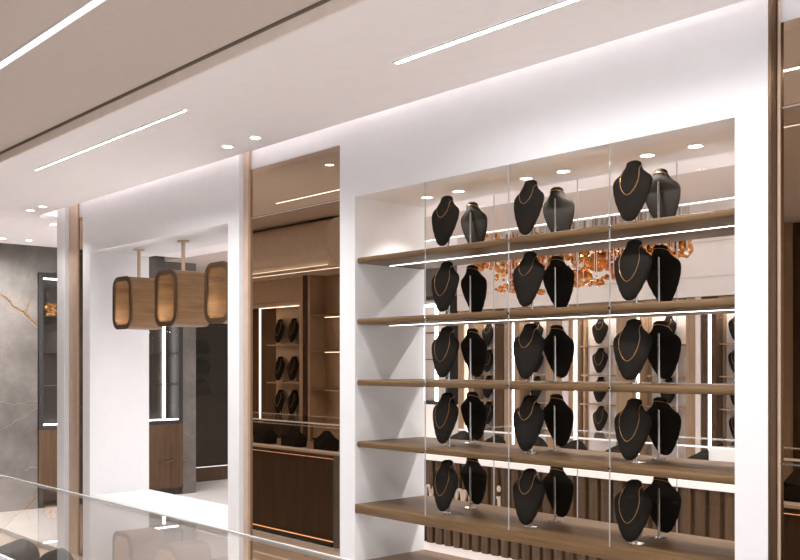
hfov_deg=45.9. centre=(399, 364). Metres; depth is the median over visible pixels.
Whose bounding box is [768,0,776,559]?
trim
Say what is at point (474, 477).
bust
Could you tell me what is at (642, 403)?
necklace
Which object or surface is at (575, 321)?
light rod
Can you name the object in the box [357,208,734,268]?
display shelf
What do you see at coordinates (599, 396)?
bust
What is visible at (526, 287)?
bust
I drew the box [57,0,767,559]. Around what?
wall
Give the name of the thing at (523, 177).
recessed light
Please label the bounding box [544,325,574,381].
bust
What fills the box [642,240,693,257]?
chandelier
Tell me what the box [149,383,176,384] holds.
shelf
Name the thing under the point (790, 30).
mirror
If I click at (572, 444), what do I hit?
cushion
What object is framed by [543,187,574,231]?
bust
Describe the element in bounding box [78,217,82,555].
mirror
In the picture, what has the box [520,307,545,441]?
wall showcase
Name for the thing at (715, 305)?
display shelf
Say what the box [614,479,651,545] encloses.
bust
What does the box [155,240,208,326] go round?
pendant showcase
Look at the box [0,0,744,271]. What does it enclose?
ceiling
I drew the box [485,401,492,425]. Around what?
bust
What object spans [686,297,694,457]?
trim
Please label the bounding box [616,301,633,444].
trim
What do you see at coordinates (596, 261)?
chandelier
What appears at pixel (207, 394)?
shelf
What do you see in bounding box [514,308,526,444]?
trim
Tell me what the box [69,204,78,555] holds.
trim
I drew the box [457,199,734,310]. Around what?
wall
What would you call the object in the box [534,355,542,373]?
bust
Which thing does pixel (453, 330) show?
necklace
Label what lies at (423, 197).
recessed light
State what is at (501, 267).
chandelier
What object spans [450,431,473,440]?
cushion
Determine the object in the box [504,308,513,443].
trim
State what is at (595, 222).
chandelier
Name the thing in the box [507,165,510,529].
glass panel
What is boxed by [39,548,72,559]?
necklace display bust
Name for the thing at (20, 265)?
stone wall
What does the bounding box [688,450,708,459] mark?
cushion
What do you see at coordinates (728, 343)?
wall showcase
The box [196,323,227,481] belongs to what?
tall cabinet
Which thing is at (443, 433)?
bust
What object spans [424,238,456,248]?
ceiling
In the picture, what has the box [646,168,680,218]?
bust
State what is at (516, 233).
chandelier
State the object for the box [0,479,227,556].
floor
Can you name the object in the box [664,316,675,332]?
bust
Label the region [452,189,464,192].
recessed light
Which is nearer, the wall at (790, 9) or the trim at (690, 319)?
the wall at (790, 9)
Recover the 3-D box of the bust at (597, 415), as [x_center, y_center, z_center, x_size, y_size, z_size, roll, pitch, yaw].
[1.823,0.493,8.574,0.087,0.245,0.168,0,0,-40]
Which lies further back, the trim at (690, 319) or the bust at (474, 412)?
the trim at (690, 319)
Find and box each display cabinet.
[38,273,56,507]
[149,327,182,494]
[424,295,457,437]
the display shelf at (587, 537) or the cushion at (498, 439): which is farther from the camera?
the cushion at (498, 439)
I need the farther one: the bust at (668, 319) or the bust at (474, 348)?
the bust at (668, 319)
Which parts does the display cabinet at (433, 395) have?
panel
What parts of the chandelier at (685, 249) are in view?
amber globe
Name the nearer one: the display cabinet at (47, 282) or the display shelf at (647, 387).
the display shelf at (647, 387)
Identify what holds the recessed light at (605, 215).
in the ceiling at (336, 69)
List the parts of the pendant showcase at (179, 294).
rod, ceiling plate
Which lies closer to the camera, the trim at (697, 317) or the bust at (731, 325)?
the bust at (731, 325)
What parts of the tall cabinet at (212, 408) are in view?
frame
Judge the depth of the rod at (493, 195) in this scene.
4.56 m
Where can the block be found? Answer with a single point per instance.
(724, 455)
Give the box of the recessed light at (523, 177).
[519,176,533,179]
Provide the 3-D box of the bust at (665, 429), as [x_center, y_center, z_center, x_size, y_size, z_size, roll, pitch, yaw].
[1.027,0.249,3.719,0.087,0.245,0.168,0,0,-42]
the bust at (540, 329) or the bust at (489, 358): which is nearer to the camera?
the bust at (540, 329)
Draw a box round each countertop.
[0,475,350,559]
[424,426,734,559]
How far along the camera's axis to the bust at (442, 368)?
4.27 m
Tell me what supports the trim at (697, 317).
attached to the wall at (714, 258)
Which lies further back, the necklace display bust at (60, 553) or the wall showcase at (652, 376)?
the wall showcase at (652, 376)
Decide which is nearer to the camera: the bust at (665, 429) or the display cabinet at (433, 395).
the bust at (665, 429)
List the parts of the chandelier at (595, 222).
brown rod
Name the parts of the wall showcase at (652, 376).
panel, panel, panel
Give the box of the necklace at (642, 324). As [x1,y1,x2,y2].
[618,324,642,360]
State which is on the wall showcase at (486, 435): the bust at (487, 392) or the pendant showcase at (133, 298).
the bust at (487, 392)
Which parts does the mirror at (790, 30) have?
mirror panel, mirror panel, mirror panel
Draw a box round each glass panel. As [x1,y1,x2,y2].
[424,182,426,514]
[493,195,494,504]
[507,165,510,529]
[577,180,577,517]
[608,144,611,546]
[676,162,677,532]
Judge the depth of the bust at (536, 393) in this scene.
9.10 m
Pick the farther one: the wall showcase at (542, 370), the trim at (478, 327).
the trim at (478, 327)
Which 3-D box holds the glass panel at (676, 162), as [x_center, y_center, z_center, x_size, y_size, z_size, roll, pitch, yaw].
[0.959,-0.072,3.998,0.012,1.498,0.499,0,0,-42]
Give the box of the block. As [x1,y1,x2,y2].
[709,448,734,461]
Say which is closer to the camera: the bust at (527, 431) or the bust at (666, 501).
the bust at (666, 501)
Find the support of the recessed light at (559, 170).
in the wall at (702, 78)
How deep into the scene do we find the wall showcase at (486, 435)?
9.67 m
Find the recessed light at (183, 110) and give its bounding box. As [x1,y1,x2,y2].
[33,109,187,170]
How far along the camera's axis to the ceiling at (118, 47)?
3.54 m
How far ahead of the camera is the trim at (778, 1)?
3.06 m
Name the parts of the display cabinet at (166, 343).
panel, frame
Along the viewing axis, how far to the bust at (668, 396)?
8.02 m
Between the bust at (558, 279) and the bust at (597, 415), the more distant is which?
the bust at (597, 415)
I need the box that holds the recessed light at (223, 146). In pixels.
[222,145,233,147]
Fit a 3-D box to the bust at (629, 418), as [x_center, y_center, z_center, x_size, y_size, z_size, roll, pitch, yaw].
[0.883,0.249,3.563,0.087,0.245,0.168,0,0,-39]
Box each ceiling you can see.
[0,0,320,151]
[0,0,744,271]
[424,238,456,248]
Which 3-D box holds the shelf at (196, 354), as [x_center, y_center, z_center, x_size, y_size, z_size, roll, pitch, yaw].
[-2.494,-0.130,11.699,0.864,0.011,0.052,0,0,-42]
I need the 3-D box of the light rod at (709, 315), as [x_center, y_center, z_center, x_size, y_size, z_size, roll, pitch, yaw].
[2.518,0.170,7.682,0.024,1.260,0.014,0,0,-42]
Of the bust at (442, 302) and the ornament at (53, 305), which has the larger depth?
the ornament at (53, 305)
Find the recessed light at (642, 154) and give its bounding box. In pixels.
[639,153,655,156]
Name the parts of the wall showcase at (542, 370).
panel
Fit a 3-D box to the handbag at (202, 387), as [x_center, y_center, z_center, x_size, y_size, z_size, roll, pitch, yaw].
[-2.465,0.265,11.727,0.256,0.205,0.053,0,0,-42]
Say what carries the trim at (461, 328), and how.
attached to the wall at (714, 258)
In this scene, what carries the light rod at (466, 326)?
attached to the wall at (714, 258)
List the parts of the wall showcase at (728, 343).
panel, panel, panel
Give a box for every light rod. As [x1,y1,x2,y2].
[465,325,467,431]
[512,323,513,443]
[574,320,576,439]
[708,314,710,449]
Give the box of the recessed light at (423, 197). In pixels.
[420,196,432,198]
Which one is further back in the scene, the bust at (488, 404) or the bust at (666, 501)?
the bust at (488, 404)
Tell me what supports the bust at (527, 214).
on the display shelf at (717, 223)
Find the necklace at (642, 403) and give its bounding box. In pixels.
[619,403,642,441]
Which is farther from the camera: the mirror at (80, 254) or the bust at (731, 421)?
the bust at (731, 421)
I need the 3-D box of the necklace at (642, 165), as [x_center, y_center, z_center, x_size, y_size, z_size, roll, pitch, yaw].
[0.876,-0.696,3.560,0.075,0.120,0.082,0,0,-45]
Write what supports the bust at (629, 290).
on the display shelf at (715, 305)
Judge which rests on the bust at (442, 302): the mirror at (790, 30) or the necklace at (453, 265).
the necklace at (453, 265)
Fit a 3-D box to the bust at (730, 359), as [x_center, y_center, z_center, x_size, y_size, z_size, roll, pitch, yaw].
[2.717,-0.035,7.582,0.087,0.245,0.168,0,0,-45]
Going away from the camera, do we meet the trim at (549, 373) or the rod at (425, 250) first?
the rod at (425, 250)
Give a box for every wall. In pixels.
[0,243,195,511]
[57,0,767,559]
[251,124,339,169]
[424,266,456,296]
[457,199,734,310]
[781,0,799,22]
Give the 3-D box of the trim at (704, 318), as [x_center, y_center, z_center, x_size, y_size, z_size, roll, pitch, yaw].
[2.579,0.442,7.785,0.260,1.996,0.060,0,0,-42]
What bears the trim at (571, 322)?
attached to the wall at (714, 258)
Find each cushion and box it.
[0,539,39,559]
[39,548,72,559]
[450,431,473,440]
[483,435,505,443]
[533,437,547,446]
[560,439,586,449]
[605,445,620,452]
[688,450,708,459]
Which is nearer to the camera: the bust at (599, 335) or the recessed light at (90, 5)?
the recessed light at (90, 5)
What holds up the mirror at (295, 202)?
attached to the wall at (329, 137)
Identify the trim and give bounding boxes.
[0,0,330,154]
[0,0,364,162]
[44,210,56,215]
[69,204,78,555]
[244,151,250,559]
[424,198,734,242]
[457,238,734,295]
[458,311,467,431]
[468,311,480,440]
[495,309,503,438]
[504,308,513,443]
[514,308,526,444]
[546,306,561,447]
[562,305,568,441]
[569,305,582,442]
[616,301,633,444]
[639,301,647,454]
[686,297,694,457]
[695,297,700,453]
[701,297,710,450]
[711,296,722,438]
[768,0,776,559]
[777,0,780,559]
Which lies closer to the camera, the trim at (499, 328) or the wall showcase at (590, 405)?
the wall showcase at (590, 405)
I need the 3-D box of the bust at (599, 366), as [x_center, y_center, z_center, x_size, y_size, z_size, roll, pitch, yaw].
[1.821,-0.035,8.576,0.168,0.245,0.087,0,0,45]
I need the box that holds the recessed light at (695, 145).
[687,143,704,147]
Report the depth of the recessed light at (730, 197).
6.59 m
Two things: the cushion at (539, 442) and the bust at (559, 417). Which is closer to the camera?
the bust at (559, 417)
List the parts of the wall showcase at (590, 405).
panel, panel, panel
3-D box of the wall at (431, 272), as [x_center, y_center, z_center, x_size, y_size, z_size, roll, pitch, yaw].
[0.995,-0.024,12.523,0.160,2.928,3.520,0,0,-42]
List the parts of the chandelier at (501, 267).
amber globe, amber globe, amber globe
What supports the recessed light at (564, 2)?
in the ceiling at (336, 69)
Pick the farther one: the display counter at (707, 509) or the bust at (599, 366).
the bust at (599, 366)
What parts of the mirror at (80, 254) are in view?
mirror panel, mirror panel, mirror panel, mirror panel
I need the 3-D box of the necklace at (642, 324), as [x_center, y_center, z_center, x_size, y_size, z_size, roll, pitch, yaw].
[0.876,-0.086,3.559,0.076,0.146,0.092,0,0,-44]
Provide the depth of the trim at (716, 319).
7.65 m
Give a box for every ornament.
[44,303,50,314]
[49,303,56,315]
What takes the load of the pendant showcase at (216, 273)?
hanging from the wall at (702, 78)
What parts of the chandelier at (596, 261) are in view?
amber globe, amber globe, amber globe, amber globe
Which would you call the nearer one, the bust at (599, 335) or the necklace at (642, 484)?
the necklace at (642, 484)
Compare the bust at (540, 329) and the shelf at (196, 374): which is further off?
the shelf at (196, 374)
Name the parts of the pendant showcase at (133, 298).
rod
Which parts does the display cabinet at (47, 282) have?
frame, panel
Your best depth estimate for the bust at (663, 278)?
3.70 m
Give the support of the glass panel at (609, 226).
on the display shelf at (587, 537)
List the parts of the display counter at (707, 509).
glass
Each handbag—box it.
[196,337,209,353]
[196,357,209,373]
[196,378,209,394]
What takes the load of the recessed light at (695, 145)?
in the wall at (702, 78)
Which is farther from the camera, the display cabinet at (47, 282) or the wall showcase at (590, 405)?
the display cabinet at (47, 282)
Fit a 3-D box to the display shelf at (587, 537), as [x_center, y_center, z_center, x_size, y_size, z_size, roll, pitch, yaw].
[0.619,0.702,4.032,0.474,0.048,1.986,0,0,-42]
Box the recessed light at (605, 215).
[573,213,618,220]
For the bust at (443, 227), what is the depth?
4.27 m
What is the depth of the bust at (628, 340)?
3.53 m
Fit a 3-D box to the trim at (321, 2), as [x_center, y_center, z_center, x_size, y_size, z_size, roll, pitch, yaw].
[-0.779,-1.222,3.686,0.048,0.068,11.640,0,0,-42]
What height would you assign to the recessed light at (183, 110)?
0.005 m
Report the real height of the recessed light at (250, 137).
0.005 m
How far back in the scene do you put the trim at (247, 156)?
5.38 m
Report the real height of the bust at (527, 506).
0.245 m
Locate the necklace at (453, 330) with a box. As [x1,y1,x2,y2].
[434,330,453,361]
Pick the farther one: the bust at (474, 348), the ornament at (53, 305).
the ornament at (53, 305)
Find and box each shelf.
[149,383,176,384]
[196,354,227,354]
[196,374,227,374]
[196,394,227,395]
[355,495,734,559]
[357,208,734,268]
[357,297,734,326]
[357,379,734,394]
[357,437,734,484]
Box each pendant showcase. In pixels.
[112,249,162,329]
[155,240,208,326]
[204,261,227,323]
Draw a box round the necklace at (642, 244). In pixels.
[619,244,642,281]
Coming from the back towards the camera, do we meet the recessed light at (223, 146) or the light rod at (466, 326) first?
the light rod at (466, 326)
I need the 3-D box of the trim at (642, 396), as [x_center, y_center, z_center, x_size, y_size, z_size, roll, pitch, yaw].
[2.168,0.442,8.241,0.260,1.996,0.017,0,0,-42]
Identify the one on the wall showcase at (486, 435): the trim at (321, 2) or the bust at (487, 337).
the bust at (487, 337)
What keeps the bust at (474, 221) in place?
on the display shelf at (717, 223)
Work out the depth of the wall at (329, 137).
5.07 m
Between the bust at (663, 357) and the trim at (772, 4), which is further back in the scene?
the bust at (663, 357)
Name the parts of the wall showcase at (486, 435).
panel, panel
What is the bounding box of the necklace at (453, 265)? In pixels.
[434,265,453,295]
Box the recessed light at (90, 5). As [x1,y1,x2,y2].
[0,0,106,69]
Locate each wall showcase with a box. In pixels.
[481,310,492,441]
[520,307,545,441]
[578,303,615,451]
[642,298,685,457]
[717,296,734,439]
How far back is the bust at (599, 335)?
8.54 m
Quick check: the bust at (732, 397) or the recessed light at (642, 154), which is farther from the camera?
the bust at (732, 397)
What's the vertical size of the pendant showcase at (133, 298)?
0.571 m
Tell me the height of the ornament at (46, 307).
0.132 m
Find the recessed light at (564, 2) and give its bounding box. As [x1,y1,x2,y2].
[392,0,579,64]
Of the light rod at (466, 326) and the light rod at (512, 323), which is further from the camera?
the light rod at (466, 326)
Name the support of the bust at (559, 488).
on the display shelf at (587, 537)
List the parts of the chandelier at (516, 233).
amber globe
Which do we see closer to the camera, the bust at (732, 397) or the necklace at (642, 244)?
the necklace at (642, 244)
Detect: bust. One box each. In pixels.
[432,196,458,245]
[432,261,458,313]
[432,327,458,380]
[433,393,458,446]
[433,460,458,513]
[461,202,487,242]
[461,265,486,311]
[461,328,487,379]
[461,392,486,443]
[461,458,486,508]
[482,324,492,347]
[482,375,492,399]
[484,349,492,373]
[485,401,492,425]
[513,252,544,308]
[513,323,544,381]
[513,395,544,454]
[513,468,544,527]
[514,180,543,234]
[530,376,541,400]
[534,322,543,335]
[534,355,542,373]
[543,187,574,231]
[543,256,574,307]
[543,394,573,450]
[543,466,573,522]
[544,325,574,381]
[592,319,607,344]
[592,348,607,374]
[593,377,605,403]
[593,406,607,430]
[613,160,652,220]
[613,319,651,383]
[614,239,651,302]
[614,398,651,463]
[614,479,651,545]
[644,477,680,538]
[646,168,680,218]
[646,244,680,301]
[646,397,680,459]
[648,321,680,382]
[660,377,674,403]
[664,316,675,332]
[728,316,734,339]
[728,349,734,372]
[729,415,734,438]
[730,382,734,405]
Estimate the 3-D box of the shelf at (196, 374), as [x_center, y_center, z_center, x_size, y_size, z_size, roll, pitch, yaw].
[-2.494,0.118,11.699,0.864,0.011,0.052,0,0,-42]
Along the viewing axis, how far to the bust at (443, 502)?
4.27 m
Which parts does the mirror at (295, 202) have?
mirror panel, mirror panel, mirror panel, mirror panel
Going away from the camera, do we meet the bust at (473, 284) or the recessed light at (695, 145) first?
the recessed light at (695, 145)
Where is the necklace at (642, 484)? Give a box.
[619,484,642,522]
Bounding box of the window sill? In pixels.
[91,489,227,534]
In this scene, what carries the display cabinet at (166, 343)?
on the floor
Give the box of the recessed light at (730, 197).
[679,197,734,205]
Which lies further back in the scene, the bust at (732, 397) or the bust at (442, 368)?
the bust at (732, 397)
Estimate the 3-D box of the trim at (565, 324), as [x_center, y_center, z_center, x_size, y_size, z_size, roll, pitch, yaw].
[1.628,0.442,8.841,0.260,1.996,0.072,0,0,-42]
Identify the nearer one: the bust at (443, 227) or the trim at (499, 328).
the bust at (443, 227)
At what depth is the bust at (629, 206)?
3.53 m
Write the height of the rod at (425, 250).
1.498 m
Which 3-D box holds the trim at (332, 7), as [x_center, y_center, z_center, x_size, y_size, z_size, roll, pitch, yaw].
[-0.771,-1.166,3.693,0.010,0.043,11.640,0,0,-42]
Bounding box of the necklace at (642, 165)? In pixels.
[620,165,642,194]
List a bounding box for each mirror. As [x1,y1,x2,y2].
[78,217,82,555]
[250,145,339,559]
[780,18,799,559]
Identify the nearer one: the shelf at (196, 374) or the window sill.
the window sill
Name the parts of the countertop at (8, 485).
glass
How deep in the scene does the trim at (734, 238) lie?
7.74 m
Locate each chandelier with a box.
[471,258,522,292]
[485,226,548,240]
[537,247,624,287]
[570,215,631,229]
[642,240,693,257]
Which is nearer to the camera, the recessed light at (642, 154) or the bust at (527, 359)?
the recessed light at (642, 154)
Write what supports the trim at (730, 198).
attached to the wall at (702, 78)
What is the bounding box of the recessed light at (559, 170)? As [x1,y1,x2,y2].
[556,169,570,172]
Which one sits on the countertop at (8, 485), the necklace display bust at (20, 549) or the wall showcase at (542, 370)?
the necklace display bust at (20, 549)
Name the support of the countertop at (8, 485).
on the floor
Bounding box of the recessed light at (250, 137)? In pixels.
[249,136,261,138]

